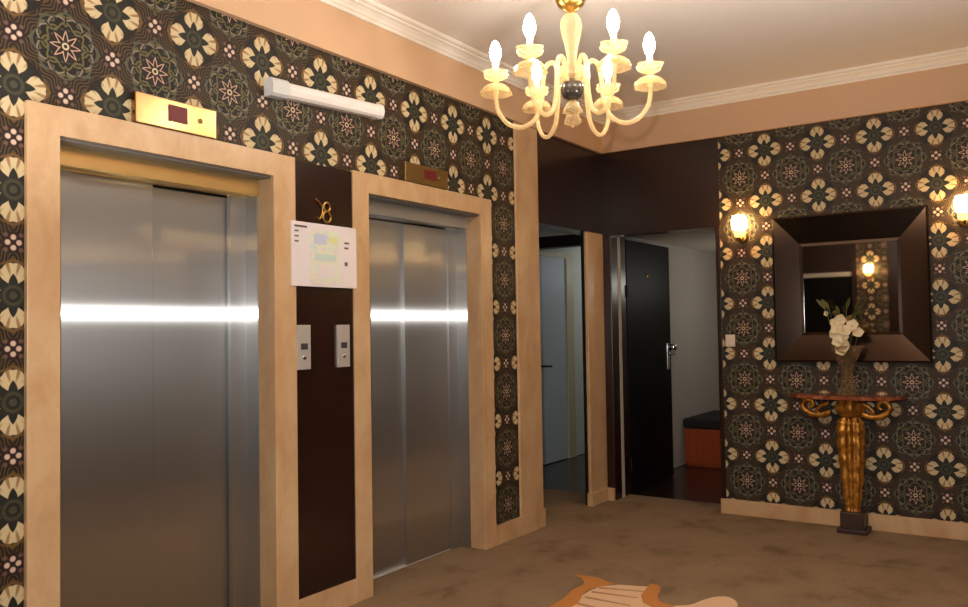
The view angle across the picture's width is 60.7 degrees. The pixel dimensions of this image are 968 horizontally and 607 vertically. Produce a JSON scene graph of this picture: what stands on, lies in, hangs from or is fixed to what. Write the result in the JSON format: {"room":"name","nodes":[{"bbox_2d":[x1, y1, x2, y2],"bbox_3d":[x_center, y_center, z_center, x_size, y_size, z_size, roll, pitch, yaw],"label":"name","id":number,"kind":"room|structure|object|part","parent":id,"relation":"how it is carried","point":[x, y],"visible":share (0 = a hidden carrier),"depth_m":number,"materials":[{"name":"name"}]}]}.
{"room":"elevator lobby","nodes":[
{"label":"elevator lobby","id":0,"kind":"room"},
{"bbox_2d":[0,0,519,606],"bbox_3d":[-1.308,-0.038,3.584,0.190,3.140,5.750,-2,-2,34],"label":"wall","id":1,"kind":"structure","parent":0,"point":[89,56],"depth_m":3.65,"materials":[{"name":"paper"}]},
{"bbox_2d":[24,100,298,606],"bbox_3d":[-1.385,0.419,3.527,0.320,2.265,1.272,-2,-2,34],"label":"door","id":2,"kind":"structure","parent":1,"relation":"in","point":[161,437],"depth_m":3.55,"materials":[{"name":"silver metal"}]},
{"bbox_3d":[-1.552,0.502,3.393,0.030,2.048,0.422,-2,-2,34],"label":"panel","id":3,"kind":"part","parent":2,"relation":"part of","materials":[{"name":"silver metal"}]},
{"bbox_3d":[-1.406,-0.558,3.553,0.115,0.076,1.015,-2,-2,34],"label":"header panel","id":4,"kind":"part","parent":2,"relation":"part of","materials":[{"name":"gold metal"}]},
{"bbox_3d":[-1.339,0.513,3.750,0.030,2.042,0.477,-2,-2,34],"label":"panel","id":5,"kind":"part","parent":2,"relation":"part of","materials":[{"name":"silver metal"}]},
{"bbox_2d":[131,91,215,139],"bbox_3d":[-1.289,-0.782,3.459,0.036,0.125,0.390,-2,-2,34],"label":"indicator","id":6,"kind":"object","parent":1,"relation":"attached to","point":[146,109],"visible":1,"depth_m":3.43,"materials":[{"name":"gold metal"}]},
{"bbox_2d":[297,325,310,369],"bbox_3d":[-0.875,0.212,4.008,0.019,0.216,0.088,-2,-2,34],"label":"plate","id":7,"kind":"object","parent":1,"relation":"attached to","point":[303,331],"visible":1,"depth_m":4.00,"materials":[{"name":"metal"}]},
{"bbox_2d":[290,220,356,288],"bbox_3d":[-0.795,-0.238,4.135,0.014,0.314,0.448,-2,-2,34],"label":"notice board","id":8,"kind":"object","parent":1,"relation":"attached to","point":[322,255],"visible":1,"depth_m":4.11,"materials":[{"name":"white"}]},
{"bbox_2d":[310,229,339,283],"bbox_3d":[-0.793,-0.232,4.129,0.002,0.265,0.200,-2,-2,34],"label":"print","id":9,"kind":"object","parent":8,"relation":"attached to","point":[324,243],"depth_m":4.13,"materials":[{"name":"multicoloured"}]},
{"bbox_2d":[315,199,331,223],"bbox_3d":[-0.805,-0.463,4.149,0.012,0.119,0.110,-2,-2,34],"label":"number","id":10,"kind":"object","parent":1,"relation":"attached to","point":[317,200],"depth_m":4.15,"materials":[{"name":"gold metal"}]},
{"bbox_2d":[264,77,384,119],"bbox_3d":[-0.784,-1.026,4.181,0.066,0.125,0.785,-2,-2,34],"label":"emergency light","id":11,"kind":"object","parent":1,"relation":"attached to","point":[274,88],"visible":1,"depth_m":4.11,"materials":[{"name":"white plastic"}]},
{"bbox_2d":[285,83,378,118],"bbox_3d":[-0.768,-1.029,4.210,0.060,0.107,0.640,-2,-2,34],"label":"diffuser","id":12,"kind":"object","parent":11,"relation":"attached to","point":[295,93],"depth_m":4.17,"materials":[{"name":"white plastic"}]},
{"bbox_2d":[295,160,355,599],"bbox_3d":[-0.799,0.363,4.142,0.020,2.113,0.410,-2,-2,34],"label":"wall panel","id":13,"kind":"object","parent":1,"relation":"attached to","point":[325,391],"depth_m":4.13,"materials":[{"name":"brown wood"}]},
{"bbox_2d":[336,325,349,366],"bbox_3d":[-0.720,0.217,4.235,0.019,0.216,0.088,-2,-2,34],"label":"plate","id":14,"kind":"object","parent":1,"relation":"attached to","point":[342,331],"visible":1,"depth_m":4.22,"materials":[{"name":"metal"}]},
{"bbox_2d":[299,517,521,606],"bbox_3d":[-1.245,1.465,3.420,0.027,0.124,5.300,-2,-2,34],"label":"baseboard","id":15,"kind":"structure","parent":1,"relation":"attached to","point":[344,594],"depth_m":4.20,"materials":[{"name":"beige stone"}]},
{"bbox_2d":[350,170,496,602],"bbox_3d":[-0.434,0.448,4.924,0.320,2.265,1.305,-2,-2,34],"label":"door","id":16,"kind":"structure","parent":1,"relation":"in","point":[425,475],"depth_m":5.05,"materials":[{"name":"silver metal"}]},
{"bbox_3d":[-0.617,0.532,4.811,0.030,2.048,0.469,-2,-2,34],"label":"panel","id":17,"kind":"part","parent":16,"relation":"part of","materials":[{"name":"silver metal"}]},
{"bbox_3d":[-0.485,1.570,4.935,0.074,0.023,1.057,-2,-2,34],"label":"sill","id":18,"kind":"part","parent":16,"relation":"part of","materials":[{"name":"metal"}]},
{"bbox_3d":[-0.452,-0.529,4.955,0.115,0.076,1.057,-2,-2,34],"label":"header panel","id":19,"kind":"part","parent":16,"relation":"part of","materials":[{"name":"silver metal"}]},
{"bbox_3d":[-0.350,0.541,5.157,0.030,2.042,0.472,-2,-2,34],"label":"panel","id":20,"kind":"part","parent":16,"relation":"part of","materials":[{"name":"silver metal"}]},
{"bbox_2d":[401,161,447,189],"bbox_3d":[-0.342,-0.747,4.849,0.036,0.111,0.405,-2,-2,34],"label":"indicator","id":21,"kind":"object","parent":1,"relation":"attached to","point":[411,172],"visible":1,"depth_m":4.82,"materials":[{"name":"gold metal"}]},
{"bbox_2d":[513,122,545,535],"bbox_3d":[0.246,0.162,5.821,0.193,2.830,0.320,-2,-2,34],"label":"trim","id":22,"kind":"structure","parent":1,"relation":"attached to","point":[530,444],"depth_m":5.75,"materials":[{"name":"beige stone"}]},
{"bbox_2d":[318,0,967,124],"bbox_3d":[0.641,-1.620,3.014,3.790,0.085,6.670,-2,-2,34],"label":"trim","id":23,"kind":"structure","parent":1,"relation":"attached to","point":[373,12],"depth_m":5.55,"materials":[{"name":"white paint"}]},
{"bbox_2d":[539,228,568,236],"bbox_3d":[0.888,-0.727,8.122,1.280,0.070,5.000,-2,-2,34],"label":"ceiling","id":24,"kind":"structure","parent":0,"point":[542,232],"depth_m":8.13,"materials":[{"name":"paint"}]},
{"bbox_2d":[542,247,584,458],"bbox_3d":[0.439,0.404,8.405,0.150,2.500,4.800,-2,-2,34],"label":"wall","id":25,"kind":"structure","parent":0,"point":[575,251],"depth_m":9.16,"materials":[{"name":"paint"}]},
{"bbox_2d":[539,250,576,464],"bbox_3d":[0.703,0.557,8.615,0.111,2.200,1.010,-2,-2,34],"label":"door","id":26,"kind":"structure","parent":25,"relation":"in","point":[555,269],"depth_m":8.75,"materials":[{"name":"beige paint"}]},
{"bbox_2d":[349,453,967,606],"bbox_3d":[1.098,1.578,4.756,5.570,0.106,10.450,-2,-2,34],"label":"floor","id":27,"kind":"structure","parent":0,"point":[631,550],"depth_m":4.88,"materials":[{"name":"beige carpet"}]},
{"bbox_2d":[580,232,588,505],"bbox_3d":[0.879,0.512,6.660,0.024,2.162,0.305,-2,-2,34],"label":"trim","id":28,"kind":"structure","parent":27,"relation":"on","point":[581,233],"depth_m":6.53,"materials":[{"name":"wood"}]},
{"bbox_2d":[584,231,614,506],"bbox_3d":[0.923,0.510,6.618,0.097,2.162,0.305,-2,-2,34],"label":"trim","id":29,"kind":"structure","parent":27,"relation":"on","point":[599,491],"depth_m":6.61,"materials":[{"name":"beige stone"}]},
{"bbox_2d":[683,410,720,467],"bbox_3d":[2.670,1.387,8.439,0.980,0.474,0.920,-2,-2,34],"label":"bench","id":30,"kind":"object","parent":27,"relation":"on","point":[701,431],"visible":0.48,"depth_m":8.24,"materials":[{"name":"red wood"}]},
{"bbox_2d":[788,392,907,535],"bbox_3d":[2.432,1.076,5.563,0.750,0.918,0.272,-2,-2,34],"label":"console table","id":31,"kind":"object","parent":27,"relation":"on","point":[850,428],"visible":1,"depth_m":5.53,"materials":[{"name":"gold stone"}]},
{"bbox_2d":[829,345,863,394],"bbox_3d":[2.452,0.450,5.581,0.216,0.331,0.216,-2,-2,34],"label":"vase","id":32,"kind":"object","parent":31,"relation":"on","point":[860,347],"visible":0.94,"depth_m":5.58,"materials":[{"name":"clear glass"}]},
{"bbox_2d":[816,297,863,384],"bbox_3d":[2.397,0.255,5.568,0.303,0.591,0.158,-2,-2,34],"label":"flower bouquet","id":33,"kind":"object","parent":32,"relation":"in","point":[839,332],"visible":1,"depth_m":5.55,"materials":[{"name":"beige plant"}]},
{"bbox_3d":[2.464,0.348,5.555,0.011,0.401,0.067,0,-2,-17],"label":"stem","id":34,"kind":"part","parent":33,"relation":"part of","materials":[{"name":"green plant"}]},
{"bbox_3d":[2.481,0.373,5.553,0.007,0.351,0.084,1,-2,-42],"label":"stem","id":35,"kind":"part","parent":33,"relation":"part of","materials":[{"name":"green plant"}]},
{"bbox_2d":[374,0,967,109],"bbox_3d":[0.599,-1.706,3.045,4.270,0.100,7.050,-2,-2,34],"label":"ceiling","id":36,"kind":"structure","parent":0,"point":[704,46],"depth_m":4.93,"materials":[{"name":"paint"}]},
{"bbox_2d":[480,0,666,138],"bbox_3d":[0.394,-1.211,3.731,0.765,0.840,0.844,-2,-2,34],"label":"chandelier","id":37,"kind":"object","parent":36,"relation":"hanging from","point":[572,88],"visible":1,"depth_m":3.69,"materials":[{"name":"yellow glass"}]},
{"bbox_3d":[0.052,-1.147,3.768,0.052,0.102,0.052,-2,-2,34],"label":"bulb","id":38,"kind":"part","parent":37,"relation":"part of","materials":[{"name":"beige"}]},
{"bbox_3d":[0.055,-0.975,3.762,0.143,0.049,0.143,-1,-2,12],"label":"drip dish","id":39,"kind":"part","parent":37,"relation":"part of","materials":[{"name":"beige glass"}]},
{"bbox_3d":[0.204,-0.943,3.744,0.321,0.308,0.023,-1,-2,6],"label":"arm","id":40,"kind":"part","parent":37,"relation":"part of","materials":[{"name":"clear glass"}]},
{"bbox_3d":[0.190,-1.159,3.452,0.052,0.102,0.052,-2,-2,34],"label":"bulb","id":41,"kind":"part","parent":37,"relation":"part of","materials":[{"name":"beige glass"}]},
{"bbox_3d":[0.193,-0.987,3.446,0.143,0.049,0.143,-1,-2,12],"label":"drip dish","id":42,"kind":"part","parent":37,"relation":"part of","materials":[{"name":"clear glass"}]},
{"bbox_3d":[0.259,-0.970,4.040,0.143,0.049,0.143,-1,-2,12],"label":"drip dish","id":43,"kind":"part","parent":37,"relation":"part of","materials":[{"name":"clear glass"}]},
{"bbox_3d":[0.257,-1.142,4.045,0.052,0.102,0.052,-2,-2,34],"label":"bulb","id":44,"kind":"part","parent":37,"relation":"part of","materials":[{"name":"beige glass"}]},
{"bbox_3d":[0.282,-0.950,3.567,0.022,0.308,0.321,-2,-2,37],"label":"arm","id":45,"kind":"part","parent":37,"relation":"part of","materials":[{"name":"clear glass"}]},
{"bbox_3d":[0.320,-0.940,3.901,0.022,0.309,0.322,0,-2,-24],"label":"arm","id":46,"kind":"part","parent":37,"relation":"part of","materials":[{"name":"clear glass"}]},
{"bbox_3d":[0.514,-0.944,3.879,0.022,0.308,0.321,-2,-2,37],"label":"arm","id":47,"kind":"part","parent":37,"relation":"part of","materials":[{"name":"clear glass"}]},
{"bbox_3d":[0.476,-0.953,3.545,0.022,0.309,0.322,0,-2,-24],"label":"arm","id":48,"kind":"part","parent":37,"relation":"part of","materials":[{"name":"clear glass"}]},
{"bbox_3d":[0.600,-1.149,4.007,0.052,0.102,0.052,-2,-2,34],"label":"bulb","id":49,"kind":"part","parent":37,"relation":"part of","materials":[{"name":"beige glass"}]},
{"bbox_3d":[0.602,-0.976,4.002,0.143,0.049,0.143,0,-2,-33],"label":"drip dish","id":50,"kind":"part","parent":37,"relation":"part of","materials":[{"name":"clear glass"}]},
{"bbox_3d":[0.533,-1.166,3.413,0.052,0.102,0.052,-2,-2,34],"label":"bulb","id":51,"kind":"part","parent":37,"relation":"part of","materials":[{"name":"beige glass"}]},
{"bbox_3d":[0.535,-0.994,3.408,0.143,0.049,0.143,-1,-2,12],"label":"drip dish","id":52,"kind":"part","parent":37,"relation":"part of","materials":[{"name":"beige glass"}]},
{"bbox_3d":[0.592,-0.950,3.702,0.321,0.308,0.023,-1,-2,6],"label":"arm","id":53,"kind":"part","parent":37,"relation":"part of","materials":[{"name":"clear glass"}]},
{"bbox_3d":[0.738,-1.161,3.691,0.052,0.102,0.052,-2,-2,34],"label":"bulb","id":54,"kind":"part","parent":37,"relation":"part of","materials":[{"name":"beige glass"}]},
{"bbox_3d":[0.740,-0.988,3.686,0.143,0.049,0.143,-1,-2,12],"label":"drip dish","id":55,"kind":"part","parent":37,"relation":"part of","materials":[{"name":"beige glass"}]},
{"bbox_2d":[622,237,719,467],"bbox_3d":[1.900,0.456,8.389,0.160,2.350,3.180,-2,-2,34],"label":"wall","id":56,"kind":"structure","parent":0,"point":[692,273],"depth_m":8.65,"materials":[{"name":"grey paint"}]},
{"bbox_2d":[539,234,580,249],"bbox_3d":[0.468,0.519,7.366,1.060,2.205,0.120,-2,-2,34],"label":"trim","id":57,"kind":"structure","parent":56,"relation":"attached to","point":[560,241],"depth_m":7.19,"materials":[{"name":"black wood"}]},
{"bbox_2d":[603,235,629,499],"bbox_3d":[1.060,0.522,6.867,0.160,2.150,0.280,-2,-2,34],"label":"trim","id":58,"kind":"structure","parent":56,"relation":"attached to","point":[610,265],"depth_m":6.75,"materials":[{"name":"brown wood"}]},
{"bbox_2d":[617,237,624,497],"bbox_3d":[1.131,0.522,6.830,0.008,2.145,0.050,-2,-2,34],"label":"trim","id":59,"kind":"structure","parent":56,"relation":"attached to","point":[618,238],"depth_m":6.83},
{"bbox_2d":[625,239,676,493],"bbox_3d":[1.497,0.532,7.336,0.122,2.136,0.984,-2,-2,34],"label":"door","id":60,"kind":"structure","parent":56,"relation":"in","point":[649,346],"depth_m":7.30,"materials":[{"name":"black paint"}]},
{"bbox_3d":[1.712,0.491,7.676,0.011,0.240,0.060,-2,-2,34],"label":"handle plate","id":61,"kind":"part","parent":60,"relation":"part of","materials":[{"name":"silver metal"}]},
{"bbox_3d":[1.766,0.406,7.707,0.072,0.060,0.072,-2,-2,34],"label":"lock knob","id":62,"kind":"part","parent":60,"relation":"part of","materials":[{"name":"silver metal"}]},
{"bbox_2d":[629,229,715,253],"bbox_3d":[2.528,-0.646,8.056,1.640,0.088,3.260,-2,-2,34],"label":"ceiling","id":63,"kind":"structure","parent":0,"point":[704,240],"depth_m":7.74,"materials":[{"name":"white paint"}]},
{"bbox_2d":[718,101,967,522],"bbox_3d":[3.099,-0.049,5.502,3.000,3.140,0.280,-2,-2,34],"label":"wall","id":64,"kind":"structure","parent":0,"point":[916,456],"depth_m":5.76,"materials":[{"name":"paper"}]},
{"bbox_2d":[715,226,726,498],"bbox_3d":[1.856,0.492,6.322,0.034,2.150,0.285,-2,-2,34],"label":"trim","id":65,"kind":"structure","parent":64,"relation":"attached to","point":[717,228],"depth_m":6.21,"materials":[{"name":"brown wood"}]},
{"bbox_2d":[725,335,734,346],"bbox_3d":[1.839,0.278,6.175,0.070,0.090,0.018,-2,-2,34],"label":"light switch","id":66,"kind":"object","parent":64,"relation":"attached to","point":[730,339],"visible":1,"depth_m":6.17,"materials":[{"name":"beige plastic"}]},
{"bbox_2d":[731,215,747,242],"bbox_3d":[1.884,-0.550,6.091,0.110,0.201,0.130,-2,-2,34],"label":"wall sconce","id":67,"kind":"object","parent":64,"relation":"attached to","point":[738,222],"visible":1,"depth_m":6.05,"materials":[{"name":"white glass"}]},
{"bbox_3d":[1.878,-0.595,6.084,0.110,0.110,0.110,-2,-2,34],"label":"lamp shade","id":68,"kind":"part","parent":67,"relation":"part of","materials":[{"name":"white glass"}]},
{"bbox_2d":[721,498,967,540],"bbox_3d":[2.945,1.467,5.392,2.825,0.108,0.035,-2,-2,34],"label":"baseboard","id":69,"kind":"structure","parent":64,"relation":"attached to","point":[879,522],"depth_m":5.72,"materials":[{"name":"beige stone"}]},
{"bbox_2d":[772,205,933,362],"bbox_3d":[2.515,-0.115,5.700,1.000,1.033,0.060,-2,-2,34],"label":"framed mirror","id":70,"kind":"object","parent":64,"relation":"attached to","point":[879,259],"visible":0.95,"depth_m":5.67,"materials":[{"name":"brown wood"}]},
{"bbox_2d":[802,241,898,332],"bbox_3d":[2.527,-0.108,5.711,0.615,0.618,0.024,-2,-2,34],"label":"mirror glass","id":71,"kind":"object","parent":70,"relation":"attached to","point":[866,272],"depth_m":5.69,"materials":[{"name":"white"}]},
{"bbox_2d":[954,194,967,226],"bbox_3d":[3.070,-0.594,5.284,0.110,0.201,0.130,-2,-2,34],"label":"wall sconce","id":72,"kind":"object","parent":64,"relation":"attached to","point":[960,201],"visible":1,"depth_m":5.26,"materials":[{"name":"white glass"}]},
{"bbox_3d":[3.064,-0.639,5.277,0.110,0.110,0.110,-2,-2,34],"label":"lamp shade","id":73,"kind":"part","parent":72,"relation":"part of","materials":[{"name":"white"}]},
{"bbox_3d":[1.067,-1.093,6.271,1.160,0.940,1.330,-2,-2,34],"label":"wall","id":74,"kind":"structure","parent":0,"visible":0},
{"bbox_2d":[537,131,601,235],"bbox_3d":[0.603,-0.908,6.423,0.170,0.675,1.045,-2,-2,34],"label":"trim","id":75,"kind":"structure","parent":74,"relation":"attached to","point":[569,175],"depth_m":6.34,"materials":[{"name":"brown wood"}]},
{"bbox_2d":[600,137,719,236],"bbox_3d":[1.449,-0.907,6.642,0.982,0.690,0.281,-2,-2,34],"label":"wall panel","id":76,"kind":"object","parent":74,"relation":"attached to","point":[670,188],"depth_m":6.51,"materials":[{"name":"brown wood"}]},
{"bbox_3d":[2.316,-0.149,1.874,0.190,3.140,7.000,-2,-2,34],"label":"wall","id":77,"kind":"structure","parent":0,"visible":0},
{"bbox_2d":[186,0,967,153],"bbox_3d":[0.644,-1.463,3.010,3.790,0.240,6.670,-2,-2,34],"label":"trim","id":78,"kind":"structure","parent":77,"relation":"attached to","point":[316,24],"depth_m":5.48,"materials":[{"name":"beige paint"}]}
]}

